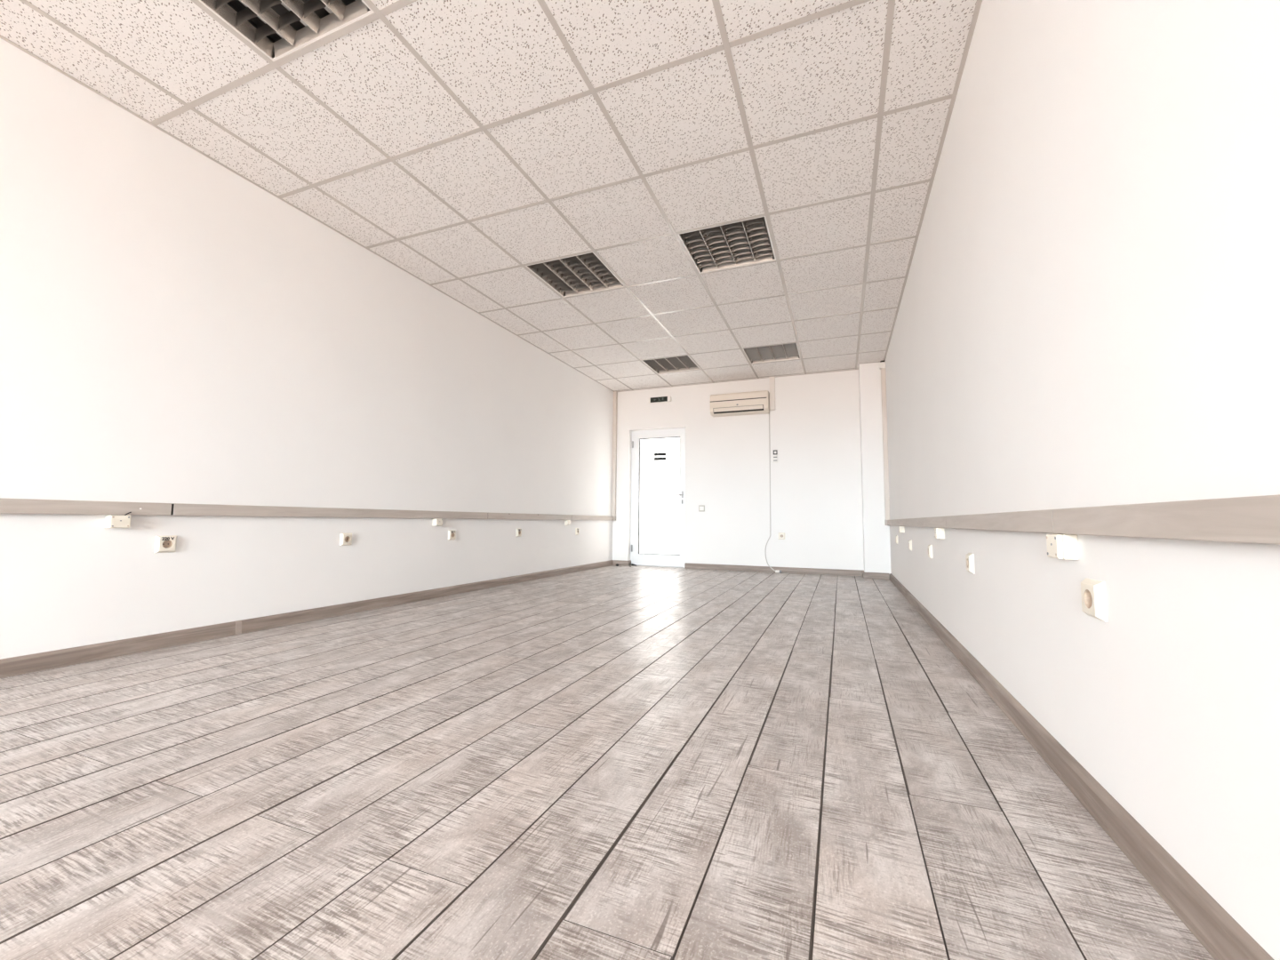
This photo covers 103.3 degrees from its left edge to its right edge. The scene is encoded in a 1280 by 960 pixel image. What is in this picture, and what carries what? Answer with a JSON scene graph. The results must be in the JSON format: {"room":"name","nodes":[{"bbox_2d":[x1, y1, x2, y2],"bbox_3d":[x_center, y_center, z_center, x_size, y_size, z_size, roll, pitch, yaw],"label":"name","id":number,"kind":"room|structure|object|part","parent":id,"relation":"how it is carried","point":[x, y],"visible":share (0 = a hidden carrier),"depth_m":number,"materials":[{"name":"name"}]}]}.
{"room":"empty office room","nodes":[
{"label":"empty office room","id":0,"kind":"room"},
{"bbox_2d":[0,38,613,659],"bbox_3d":[-2.863,-0.624,1.416,0.150,2.895,13.460,-1,-5,22],"label":"wall","id":1,"kind":"structure","parent":0,"point":[173,329],"depth_m":2.74,"materials":[{"name":"white paint"}]},
{"bbox_2d":[104,512,131,527],"bbox_3d":[-2.385,0.182,2.318,0.041,0.076,0.075,-1,-5,22],"label":"junction box","id":2,"kind":"object","parent":1,"relation":"attached to","point":[112,521],"visible":1,"depth_m":2.30,"materials":[{"name":"beige plastic"}]},
{"bbox_3d":[-2.373,0.190,2.312,0.012,0.058,0.073,-1,-5,22],"label":"lid","id":3,"kind":"part","parent":2,"relation":"part of","materials":[{"name":"beige plastic"}]},
{"bbox_2d":[154,535,176,552],"bbox_3d":[-2.327,0.315,2.491,0.017,0.083,0.083,-1,-5,22],"label":"wall socket","id":4,"kind":"object","parent":1,"relation":"attached to","point":[164,544],"visible":1,"depth_m":2.49,"materials":[{"name":"beige plastic"}]},
{"bbox_2d":[162,539,172,548],"bbox_3d":[-2.327,0.315,2.491,0.014,0.041,0.041,-1,-5,22],"label":"electrical outlet","id":5,"kind":"object","parent":4,"relation":"on","point":[166,543],"depth_m":2.50,"materials":[{"name":"white plastic"}]},
{"bbox_2d":[0,560,613,678],"bbox_3d":[-2.833,0.673,1.186,0.020,0.072,13.259,-1,-5,22],"label":"baseboard","id":6,"kind":"structure","parent":1,"relation":"attached to","point":[25,664],"depth_m":2.71,"materials":[{"name":"beige wood"}]},
{"bbox_2d":[0,497,613,519],"bbox_3d":[-2.831,0.036,1.212,0.032,0.060,13.209,-1,-5,22],"label":"chair rail","id":7,"kind":"object","parent":1,"relation":"attached to","point":[7,506],"depth_m":2.72,"materials":[{"name":"grey wood"}]},
{"bbox_2d":[339,532,351,545],"bbox_3d":[-1.967,0.397,3.398,0.016,0.083,0.083,-1,-5,22],"label":"wall socket","id":8,"kind":"object","parent":1,"relation":"attached to","point":[345,540],"visible":1,"depth_m":3.39,"materials":[{"name":"beige plastic"}]},
{"bbox_2d":[344,536,350,542],"bbox_3d":[-1.966,0.397,3.397,0.014,0.041,0.041,-1,-5,22],"label":"electrical outlet","id":9,"kind":"object","parent":8,"relation":"on","point":[347,539],"depth_m":3.41,"materials":[{"name":"white plastic"}]},
{"bbox_2d":[432,518,442,526],"bbox_3d":[-1.657,0.345,4.152,0.041,0.060,0.075,-1,-5,22],"label":"junction box","id":10,"kind":"object","parent":1,"relation":"attached to","point":[436,522],"visible":1,"depth_m":4.12,"materials":[{"name":"beige plastic"}]},
{"bbox_3d":[-1.644,0.345,4.147,0.012,0.058,0.073,-1,-5,22],"label":"lid","id":11,"kind":"part","parent":10,"relation":"part of","materials":[{"name":"beige plastic"}]},
{"bbox_2d":[448,529,455,540],"bbox_3d":[-1.601,0.470,4.319,0.017,0.083,0.083,-1,-5,22],"label":"wall socket","id":12,"kind":"object","parent":1,"relation":"attached to","point":[452,533],"visible":1,"depth_m":4.31,"materials":[{"name":"beige plastic"}]},
{"bbox_2d":[515,528,521,536],"bbox_3d":[-1.245,0.541,5.216,0.017,0.083,0.083,-1,-5,22],"label":"wall socket","id":13,"kind":"object","parent":1,"relation":"attached to","point":[518,533],"visible":1,"depth_m":5.21,"materials":[{"name":"beige plastic"}]},
{"bbox_2d":[564,520,570,525],"bbox_3d":[-0.873,0.513,6.125,0.041,0.060,0.075,-1,-5,22],"label":"junction box","id":14,"kind":"object","parent":1,"relation":"attached to","point":[566,522],"visible":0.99,"depth_m":6.10,"materials":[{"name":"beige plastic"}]},
{"bbox_2d":[575,528,579,535],"bbox_3d":[-0.786,0.647,6.370,0.017,0.083,0.083,-1,-5,22],"label":"wall socket","id":15,"kind":"object","parent":1,"relation":"attached to","point":[577,530],"visible":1,"depth_m":6.35,"materials":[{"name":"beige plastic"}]},
{"bbox_2d":[611,391,617,520],"bbox_3d":[-0.371,-0.360,7.424,0.055,1.902,0.050,-1,-5,22],"label":"corner trunking","id":16,"kind":"object","parent":1,"relation":"attached to","point":[615,393],"visible":0.99,"depth_m":7.41,"materials":[{"name":"beige plastic"}]},
{"bbox_2d":[0,0,982,391],"bbox_3d":[-1.138,-1.989,0.738,3.812,0.251,13.660,-1,-5,22],"label":"ceiling","id":17,"kind":"structure","parent":0,"point":[466,146],"depth_m":2.53,"materials":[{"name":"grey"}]},
{"bbox_2d":[198,0,374,61],"bbox_3d":[-1.377,-1.837,1.759,0.594,0.102,0.594,-1,-5,22],"label":"light","id":18,"kind":"object","parent":17,"relation":"attached to","point":[277,28],"visible":0.98,"depth_m":1.98,"materials":[{"name":"grey metal"}]},
{"bbox_3d":[-1.352,-1.806,1.822,0.540,0.045,0.024,-1,-5,22],"label":"cross blade","id":19,"kind":"part","parent":18,"relation":"part of","materials":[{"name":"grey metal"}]},
{"bbox_3d":[-1.326,-1.801,1.887,0.540,0.045,0.024,-1,-5,22],"label":"cross blade","id":20,"kind":"part","parent":18,"relation":"part of","materials":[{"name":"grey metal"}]},
{"bbox_3d":[-1.300,-1.795,1.952,0.540,0.045,0.024,-1,-5,22],"label":"cross blade","id":21,"kind":"part","parent":18,"relation":"part of","materials":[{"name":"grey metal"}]},
{"bbox_2d":[525,251,624,296],"bbox_3d":[-0.494,-1.648,3.983,0.594,0.102,0.594,-1,-5,22],"label":"light","id":22,"kind":"object","parent":17,"relation":"attached to","point":[586,273],"visible":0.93,"depth_m":4.00,"materials":[{"name":"grey metal"}]},
{"bbox_3d":[-0.571,-1.640,3.786,0.540,0.045,0.024,-1,-5,22],"label":"cross blade","id":23,"kind":"part","parent":22,"relation":"part of","materials":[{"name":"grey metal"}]},
{"bbox_3d":[-0.546,-1.634,3.851,0.540,0.045,0.024,-1,-5,22],"label":"cross blade","id":24,"kind":"part","parent":22,"relation":"part of","materials":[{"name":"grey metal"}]},
{"bbox_3d":[-0.520,-1.629,3.916,0.540,0.045,0.024,-1,-5,22],"label":"cross blade","id":25,"kind":"part","parent":22,"relation":"part of","materials":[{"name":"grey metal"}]},
{"bbox_3d":[-0.494,-1.623,3.981,0.540,0.045,0.024,-1,-5,22],"label":"cross blade","id":26,"kind":"part","parent":22,"relation":"part of","materials":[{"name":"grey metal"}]},
{"bbox_3d":[-0.468,-1.618,4.046,0.540,0.045,0.024,-1,-5,22],"label":"cross blade","id":27,"kind":"part","parent":22,"relation":"part of","materials":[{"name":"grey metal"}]},
{"bbox_3d":[-0.443,-1.612,4.111,0.540,0.045,0.024,-1,-5,22],"label":"cross blade","id":28,"kind":"part","parent":22,"relation":"part of","materials":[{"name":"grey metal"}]},
{"bbox_3d":[-0.417,-1.607,4.175,0.540,0.045,0.024,-1,-5,22],"label":"cross blade","id":29,"kind":"part","parent":22,"relation":"part of","materials":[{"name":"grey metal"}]},
{"bbox_2d":[642,355,699,373],"bbox_3d":[0.389,-1.460,6.207,0.594,0.102,0.594,-1,-5,22],"label":"light","id":30,"kind":"object","parent":17,"relation":"attached to","point":[683,363],"visible":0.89,"depth_m":6.24,"materials":[{"name":"grey metal"}]},
{"bbox_3d":[0.312,-1.451,6.010,0.540,0.045,0.024,-1,-5,22],"label":"cross blade","id":31,"kind":"part","parent":30,"relation":"part of","materials":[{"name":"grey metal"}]},
{"bbox_3d":[0.338,-1.446,6.075,0.540,0.045,0.024,-1,-5,22],"label":"cross blade","id":32,"kind":"part","parent":30,"relation":"part of","materials":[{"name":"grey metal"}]},
{"bbox_3d":[0.363,-1.440,6.140,0.540,0.045,0.024,-1,-5,22],"label":"cross blade","id":33,"kind":"part","parent":30,"relation":"part of","materials":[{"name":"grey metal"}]},
{"bbox_3d":[0.389,-1.435,6.205,0.540,0.045,0.024,-1,-5,22],"label":"cross blade","id":34,"kind":"part","parent":30,"relation":"part of","materials":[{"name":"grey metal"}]},
{"bbox_3d":[0.415,-1.429,6.269,0.540,0.045,0.024,-1,-5,22],"label":"cross blade","id":35,"kind":"part","parent":30,"relation":"part of","materials":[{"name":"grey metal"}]},
{"bbox_3d":[0.441,-1.424,6.334,0.540,0.045,0.024,-1,-5,22],"label":"cross blade","id":36,"kind":"part","parent":30,"relation":"part of","materials":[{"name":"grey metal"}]},
{"bbox_3d":[0.467,-1.418,6.399,0.540,0.045,0.024,-1,-5,22],"label":"cross blade","id":37,"kind":"part","parent":30,"relation":"part of","materials":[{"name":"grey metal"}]},
{"bbox_2d":[677,216,775,273],"bbox_3d":[0.622,-1.673,3.542,0.594,0.102,0.594,-1,-5,22],"label":"light","id":38,"kind":"object","parent":17,"relation":"attached to","point":[748,242],"visible":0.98,"depth_m":3.55,"materials":[{"name":"grey metal"}]},
{"bbox_3d":[0.544,-1.665,3.345,0.540,0.045,0.024,-1,-5,22],"label":"cross blade","id":39,"kind":"part","parent":38,"relation":"part of","materials":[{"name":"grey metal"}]},
{"bbox_3d":[0.570,-1.659,3.410,0.540,0.045,0.024,-1,-5,22],"label":"cross blade","id":40,"kind":"part","parent":38,"relation":"part of","materials":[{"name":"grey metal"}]},
{"bbox_3d":[0.596,-1.654,3.475,0.540,0.045,0.024,-1,-5,22],"label":"cross blade","id":41,"kind":"part","parent":38,"relation":"part of","materials":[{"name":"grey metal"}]},
{"bbox_3d":[0.622,-1.648,3.540,0.540,0.045,0.024,-1,-5,22],"label":"cross blade","id":42,"kind":"part","parent":38,"relation":"part of","materials":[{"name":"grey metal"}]},
{"bbox_3d":[0.647,-1.643,3.605,0.540,0.045,0.024,-1,-5,22],"label":"cross blade","id":43,"kind":"part","parent":38,"relation":"part of","materials":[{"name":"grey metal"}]},
{"bbox_3d":[0.673,-1.637,3.670,0.540,0.045,0.024,-1,-5,22],"label":"cross blade","id":44,"kind":"part","parent":38,"relation":"part of","materials":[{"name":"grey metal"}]},
{"bbox_3d":[0.699,-1.632,3.734,0.540,0.045,0.024,-1,-5,22],"label":"cross blade","id":45,"kind":"part","parent":38,"relation":"part of","materials":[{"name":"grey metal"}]},
{"bbox_2d":[742,343,800,363],"bbox_3d":[1.505,-1.485,5.765,0.594,0.102,0.594,-1,-5,22],"label":"light","id":46,"kind":"object","parent":17,"relation":"attached to","point":[789,351],"visible":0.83,"depth_m":5.80,"materials":[{"name":"grey metal"}]},
{"bbox_3d":[1.428,-1.476,5.569,0.540,0.045,0.024,-1,-5,22],"label":"cross blade","id":47,"kind":"part","parent":46,"relation":"part of","materials":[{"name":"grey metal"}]},
{"bbox_3d":[1.453,-1.471,5.634,0.540,0.045,0.024,-1,-5,22],"label":"cross blade","id":48,"kind":"part","parent":46,"relation":"part of","materials":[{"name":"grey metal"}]},
{"bbox_3d":[1.479,-1.465,5.699,0.540,0.045,0.024,-1,-5,22],"label":"cross blade","id":49,"kind":"part","parent":46,"relation":"part of","materials":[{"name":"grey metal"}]},
{"bbox_3d":[1.505,-1.460,5.763,0.540,0.045,0.024,-1,-5,22],"label":"cross blade","id":50,"kind":"part","parent":46,"relation":"part of","materials":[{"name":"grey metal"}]},
{"bbox_3d":[1.531,-1.454,5.828,0.540,0.045,0.024,-1,-5,22],"label":"cross blade","id":51,"kind":"part","parent":46,"relation":"part of","materials":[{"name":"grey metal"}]},
{"bbox_3d":[1.556,-1.449,5.893,0.540,0.045,0.024,-1,-5,22],"label":"cross blade","id":52,"kind":"part","parent":46,"relation":"part of","materials":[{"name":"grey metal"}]},
{"bbox_3d":[1.582,-1.443,5.958,0.540,0.045,0.024,-1,-5,22],"label":"cross blade","id":53,"kind":"part","parent":46,"relation":"part of","materials":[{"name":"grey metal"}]},
{"bbox_2d":[0,565,1214,959],"bbox_3d":[-1.164,0.722,0.519,3.812,0.100,13.660,-1,-5,22],"label":"floor","id":54,"kind":"structure","parent":0,"point":[612,762],"depth_m":1.18,"materials":[{"name":"grey laminate"}]},
{"bbox_2d":[612,369,863,570],"bbox_3d":[1.326,-0.143,6.867,3.612,2.895,0.200,-1,-5,22],"label":"wall","id":55,"kind":"structure","parent":0,"point":[816,492],"depth_m":6.62,"materials":[{"name":"white paint"}]},
{"bbox_2d":[630,427,685,567],"bbox_3d":[0.264,0.245,7.247,0.850,1.962,0.137,-1,-5,22],"label":"door","id":56,"kind":"structure","parent":55,"relation":"in","point":[658,456],"depth_m":7.26,"materials":[{"name":"white plastic"}]},
{"bbox_3d":[0.284,0.224,7.271,0.625,1.672,0.012,-1,-5,22],"label":"glass pane","id":57,"kind":"part","parent":56,"relation":"part of","materials":[{"name":"white"}]},
{"bbox_2d":[648,396,671,403],"bbox_3d":[0.284,-1.145,7.234,0.330,0.076,0.043,-1,-5,22],"label":"exit light","id":58,"kind":"object","parent":55,"relation":"attached to","point":[662,399],"visible":1,"depth_m":7.22,"materials":[{"name":"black plastic"}]},
{"bbox_3d":[0.269,-1.147,7.219,0.257,0.072,0.003,-1,-5,22],"label":"dark panel","id":59,"kind":"part","parent":58,"relation":"part of","materials":[{"name":"black plastic"}]},
{"bbox_2d":[698,504,704,511],"bbox_3d":[0.842,0.387,6.899,0.082,0.084,0.014,-1,-5,22],"label":"light switch","id":60,"kind":"object","parent":55,"relation":"attached to","point":[700,508],"visible":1,"depth_m":6.89,"materials":[{"name":"beige plastic"}]},
{"bbox_2d":[710,390,769,416],"bbox_3d":[1.321,-1.012,6.727,0.761,0.275,0.200,-1,-5,22],"label":"air conditioner","id":61,"kind":"object","parent":55,"relation":"attached to","point":[751,403],"visible":1,"depth_m":6.64,"materials":[{"name":"beige plastic"}]},
{"bbox_3d":[1.284,-1.008,6.640,0.733,0.068,0.011,-1,-5,22],"label":"panel","id":62,"kind":"part","parent":61,"relation":"part of","materials":[{"name":"beige plastic"}]},
{"bbox_3d":[1.286,-1.098,6.649,0.733,0.080,0.014,-1,-5,22],"label":"panel","id":63,"kind":"part","parent":61,"relation":"part of","materials":[{"name":"beige plastic"}]},
{"bbox_2d":[764,412,781,573],"bbox_3d":[1.711,0.143,6.546,0.214,2.082,0.042,-3,-6,39],"label":"power cord","id":64,"kind":"object","parent":61,"relation":"hanging from","point":[776,571],"visible":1,"depth_m":6.57,"materials":[{"name":"grey plastic"}]},
{"bbox_2d":[612,560,889,579],"bbox_3d":[1.248,1.150,6.591,3.582,0.071,0.253,-1,-5,23],"label":"baseboard","id":65,"kind":"structure","parent":55,"relation":"attached to","point":[727,567],"depth_m":6.42,"materials":[{"name":"grey wood"}]},
{"bbox_2d":[769,376,775,410],"bbox_3d":[1.739,-1.136,6.655,0.066,0.438,0.045,-1,-5,22],"label":"duct","id":66,"kind":"object","parent":55,"relation":"attached to","point":[772,379],"visible":1,"depth_m":6.63,"materials":[{"name":"white"}]},
{"bbox_2d":[772,449,777,463],"bbox_3d":[1.759,-0.307,6.583,0.066,0.175,0.032,-1,-5,22],"label":"remote control","id":67,"kind":"object","parent":55,"relation":"attached to","point":[775,452],"visible":1,"depth_m":6.57,"materials":[{"name":"white plastic"}]},
{"bbox_2d":[778,532,784,539],"bbox_3d":[1.814,0.717,6.484,0.083,0.083,0.016,-1,-5,22],"label":"wall socket","id":68,"kind":"object","parent":55,"relation":"attached to","point":[780,534],"visible":1,"depth_m":6.48,"materials":[{"name":"beige plastic"}]},
{"bbox_2d":[858,361,890,573],"bbox_3d":[2.796,-0.130,6.047,0.277,2.565,0.235,-1,-5,22],"label":"wall","id":69,"kind":"structure","parent":0,"point":[876,545],"depth_m":5.94,"materials":[{"name":"white paint"}]},
{"bbox_2d":[884,0,1279,959],"bbox_3d":[0.635,-0.703,0.033,0.150,2.895,13.460,-1,-5,22],"label":"wall","id":70,"kind":"structure","parent":0,"point":[1089,312],"depth_m":1.00,"materials":[{"name":"white paint"}]},
{"bbox_2d":[879,360,889,525],"bbox_3d":[2.844,-0.440,5.893,0.062,1.926,0.062,-1,-5,22],"label":"corner trunking","id":71,"kind":"object","parent":70,"relation":"attached to","point":[882,364],"visible":0.86,"depth_m":5.87,"materials":[{"name":"beige plastic"}]},
{"bbox_2d":[898,526,904,532],"bbox_3d":[2.326,0.438,4.505,0.041,0.060,0.075,-1,-5,22],"label":"junction box","id":72,"kind":"object","parent":70,"relation":"attached to","point":[901,529],"visible":0.94,"depth_m":4.47,"materials":[{"name":"beige plastic"}]},
{"bbox_2d":[908,539,911,550],"bbox_3d":[2.169,0.523,4.069,0.016,0.083,0.083,-1,-5,22],"label":"wall socket","id":73,"kind":"object","parent":70,"relation":"attached to","point":[909,540],"visible":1,"depth_m":4.04,"materials":[{"name":"beige plastic"}]},
{"bbox_2d":[927,544,932,558],"bbox_3d":[1.806,0.445,3.156,0.016,0.083,0.083,-1,-5,22],"label":"wall socket","id":74,"kind":"object","parent":70,"relation":"attached to","point":[930,547],"visible":1,"depth_m":3.12,"materials":[{"name":"beige plastic"}]},
{"bbox_2d":[934,528,944,538],"bbox_3d":[1.637,0.292,2.772,0.041,0.060,0.075,-1,-5,22],"label":"junction box","id":75,"kind":"object","parent":70,"relation":"attached to","point":[939,532],"visible":0.97,"depth_m":2.74,"materials":[{"name":"beige plastic"}]},
{"bbox_3d":[1.625,0.292,2.777,0.012,0.058,0.073,-1,-5,22],"label":"lid","id":76,"kind":"part","parent":75,"relation":"part of","materials":[{"name":"beige plastic"}]},
{"bbox_2d":[965,552,974,573],"bbox_3d":[1.418,0.357,2.179,0.016,0.083,0.083,-1,-5,22],"label":"wall socket","id":77,"kind":"object","parent":70,"relation":"attached to","point":[969,557],"visible":1,"depth_m":2.15,"materials":[{"name":"beige plastic"}]},
{"bbox_2d":[1046,533,1079,559],"bbox_3d":[1.026,0.161,1.234,0.041,0.060,0.075,-1,-5,22],"label":"junction box","id":78,"kind":"object","parent":70,"relation":"attached to","point":[1060,546],"visible":0.98,"depth_m":1.20,"materials":[{"name":"beige plastic"}]},
{"bbox_3d":[1.014,0.162,1.239,0.012,0.058,0.073,-1,-5,22],"label":"lid","id":79,"kind":"part","parent":78,"relation":"part of","materials":[{"name":"beige plastic"}]},
{"bbox_2d":[889,573,1273,959],"bbox_3d":[0.464,0.590,-0.244,0.018,0.071,13.024,-1,-5,22],"label":"baseboard","id":80,"kind":"structure","parent":70,"relation":"attached to","point":[1224,939],"depth_m":0.99,"materials":[{"name":"grey wood"}]},
{"bbox_2d":[887,494,1279,544],"bbox_3d":[0.454,-0.022,-0.218,0.030,0.060,12.968,-1,-5,22],"label":"chair rail","id":81,"kind":"object","parent":70,"relation":"attached to","point":[1252,519],"depth_m":0.85,"materials":[{"name":"grey wood"}]},
{"bbox_2d":[1080,577,1107,622],"bbox_3d":[0.995,0.262,1.114,0.016,0.083,0.083,-1,-5,22],"label":"wall socket","id":82,"kind":"object","parent":70,"relation":"attached to","point":[1092,591],"visible":1,"depth_m":1.09,"materials":[{"name":"beige plastic"}]},
{"bbox_2d":[1083,589,1092,607],"bbox_3d":[0.994,0.262,1.114,0.014,0.041,0.041,-1,-5,22],"label":"electrical outlet","id":83,"kind":"object","parent":82,"relation":"on","point":[1088,593],"depth_m":1.13,"materials":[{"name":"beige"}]}
]}

